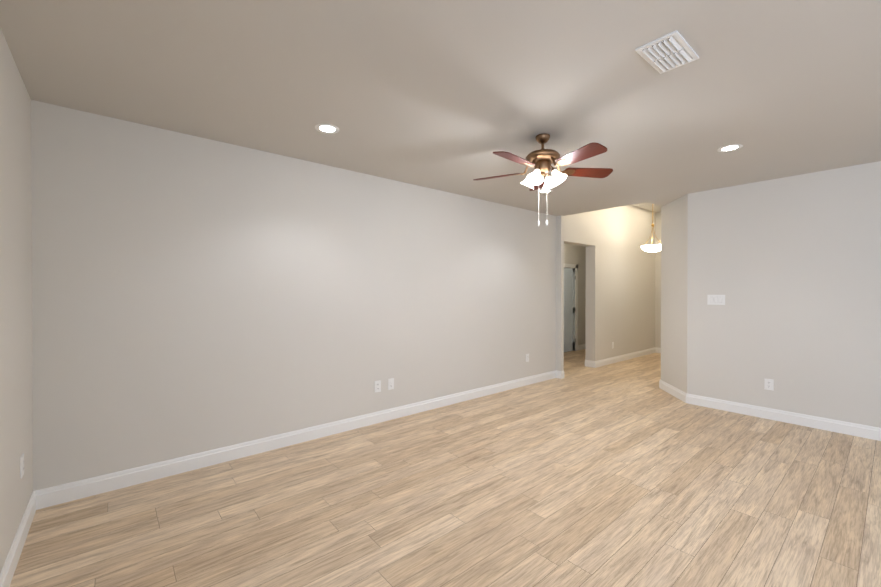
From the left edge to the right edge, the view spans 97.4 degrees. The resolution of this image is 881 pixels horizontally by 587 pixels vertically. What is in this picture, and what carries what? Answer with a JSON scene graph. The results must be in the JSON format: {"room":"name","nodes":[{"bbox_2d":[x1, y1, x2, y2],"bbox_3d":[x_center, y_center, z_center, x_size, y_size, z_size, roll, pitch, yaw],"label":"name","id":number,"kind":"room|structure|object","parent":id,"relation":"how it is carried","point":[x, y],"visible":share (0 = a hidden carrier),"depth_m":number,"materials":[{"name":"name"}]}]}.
{"room":"empty living room","nodes":[
{"label":"empty living room","id":0,"kind":"room"},
{"bbox_2d":[0,28,32,572],"bbox_3d":[-0.440,0.093,-0.269,0.200,2.740,7.310,0,0,-40],"label":"wall","id":1,"kind":"structure","parent":0,"point":[16,416],"depth_m":2.12,"materials":[{"name":"paint"}]},
{"bbox_2d":[20,453,23,478],"bbox_3d":[-2.453,1.010,2.270,0.008,0.125,0.080,0,0,-40],"label":"electrical outlet","id":2,"kind":"object","parent":1,"relation":"attached to","point":[21,465],"visible":1,"depth_m":2.26,"materials":[{"name":"white plastic"}]},
{"bbox_2d":[31,100,655,490],"bbox_3d":[1.100,-0.243,5.898,10.530,3.350,0.295,0,0,-40],"label":"wall","id":3,"kind":"structure","parent":0,"point":[191,294],"depth_m":3.51,"materials":[{"name":"paint"}]},
{"bbox_2d":[375,380,380,392],"bbox_3d":[-0.697,1.035,4.305,0.080,0.125,0.008,0,0,-40],"label":"electrical outlet","id":4,"kind":"object","parent":3,"relation":"attached to","point":[377,386],"visible":1,"depth_m":4.31,"materials":[{"name":"white plastic"}]},
{"bbox_2d":[388,378,393,389],"bbox_3d":[-0.564,1.035,4.418,0.080,0.125,0.008,0,0,-40],"label":"electrical outlet","id":5,"kind":"object","parent":3,"relation":"attached to","point":[390,383],"visible":1,"depth_m":4.42,"materials":[{"name":"white plastic"}]},
{"bbox_2d":[0,0,880,215],"bbox_3d":[2.244,-1.593,2.000,7.240,0.610,7.310,0,0,-40],"label":"ceiling","id":6,"kind":"structure","parent":0,"point":[451,96],"depth_m":2.36,"materials":[{"name":"paint"}]},
{"bbox_2d":[315,124,338,133],"bbox_3d":[-0.888,-1.292,3.035,0.184,0.004,0.184,0,0,-40],"label":"recessed light","id":7,"kind":"object","parent":6,"relation":"in","point":[328,128],"visible":1,"depth_m":3.03,"materials":[{"name":"white"}]},
{"bbox_2d":[473,133,612,225],"bbox_3d":[0.821,-0.923,3.149,1.133,0.738,1.162,0,0,-40],"label":"ceiling fan","id":8,"kind":"object","parent":6,"relation":"hanging from","point":[541,160],"visible":1,"depth_m":3.11,"materials":[{"name":"brown wood"}]},
{"bbox_2d":[539,189,552,192],"bbox_3d":[1.331,-1.301,4.918,0.184,0.004,0.184,0,0,-40],"label":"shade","id":9,"kind":"object","parent":6,"relation":"in","point":[545,191],"visible":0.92,"depth_m":4.93,"materials":[{"name":"white glass"}]},
{"bbox_2d":[635,30,698,73],"bbox_3d":[1.218,-1.279,2.071,0.335,0.019,0.195,0,0,-40],"label":"ceiling vent","id":10,"kind":"object","parent":6,"relation":"in","point":[668,52],"visible":1,"depth_m":2.05,"materials":[{"name":"white metal"}]},
{"bbox_2d":[717,144,742,151],"bbox_3d":[2.579,-1.294,3.446,0.184,0.004,0.184,0,0,-40],"label":"recessed light","id":11,"kind":"object","parent":6,"relation":"in","point":[733,147],"visible":1,"depth_m":3.44,"materials":[{"name":"white"}]},
{"bbox_2d":[10,349,880,586],"bbox_3d":[3.061,1.493,3.751,10.730,0.100,8.900,0,0,-40],"label":"floor","id":12,"kind":"structure","parent":0,"point":[628,473],"depth_m":2.62,"materials":[{"name":"brown wood"}]},
{"bbox_2d":[564,244,585,344],"bbox_3d":[2.545,0.046,9.011,4.300,2.740,0.200,0,0,-40],"label":"wall","id":13,"kind":"structure","parent":0,"point":[574,254],"depth_m":9.68,"materials":[{"name":"paint"}]},
{"bbox_2d":[564,268,575,351],"bbox_3d":[3.041,0.396,9.279,0.772,2.014,0.113,0,0,-40],"label":"hall door","id":14,"kind":"structure","parent":13,"relation":"in","point":[569,307],"depth_m":9.38,"materials":[{"name":"white paint"}]},
{"bbox_2d":[564,263,577,350],"bbox_3d":[2.967,0.349,9.358,0.970,2.130,0.220,0,0,-40],"label":"door frame","id":15,"kind":"structure","parent":13,"relation":"attached to","point":[574,266],"depth_m":9.54,"materials":[{"name":"white wood"}]},
{"bbox_2d":[632,202,660,212],"bbox_3d":[4.112,-1.976,7.386,4.400,0.100,1.910,0,0,-40],"label":"ceiling","id":16,"kind":"structure","parent":0,"point":[650,207],"depth_m":8.59,"materials":[{"name":"paint"}]},
{"bbox_2d":[641,211,660,253],"bbox_3d":[4.068,-1.344,7.410,0.418,1.161,0.418,0,0,-40],"label":"pendant light","id":17,"kind":"object","parent":16,"relation":"hanging from","point":[651,248],"visible":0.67,"depth_m":7.33,"materials":[{"name":"white glass"}]},
{"bbox_2d":[655,212,660,347],"bbox_3d":[5.264,-0.260,9.283,0.200,3.350,3.300,0,0,-40],"label":"wall","id":18,"kind":"structure","parent":0,"point":[658,291],"depth_m":9.21,"materials":[{"name":"paint"}]},
{"bbox_2d":[661,161,880,427],"bbox_3d":[6.382,-0.236,4.580,4.180,3.350,5.880,0,0,-40],"label":"wall","id":19,"kind":"structure","parent":0,"point":[789,268],"depth_m":4.35,"materials":[{"name":"paint"}]},
{"bbox_2d":[0,344,880,586],"bbox_3d":[3.061,1.381,3.750,10.330,0.125,8.500,0,0,-40],"label":"baseboard","id":20,"kind":"structure","parent":19,"relation":"attached to","point":[60,494],"depth_m":3.80,"materials":[{"name":"white wood"}]},
{"bbox_2d":[707,295,724,304],"bbox_3d":[3.433,0.078,4.817,0.014,0.125,0.185,0,0,-40],"label":"light switch","id":21,"kind":"object","parent":19,"relation":"attached to","point":[715,299],"visible":1,"depth_m":4.82,"materials":[{"name":"white plastic"}]},
{"bbox_2d":[764,378,773,390],"bbox_3d":[3.766,1.044,4.433,0.008,0.125,0.080,0,0,-40],"label":"electrical outlet","id":22,"kind":"object","parent":19,"relation":"attached to","point":[768,384],"visible":1,"depth_m":4.43,"materials":[{"name":"white plastic"}]}
]}

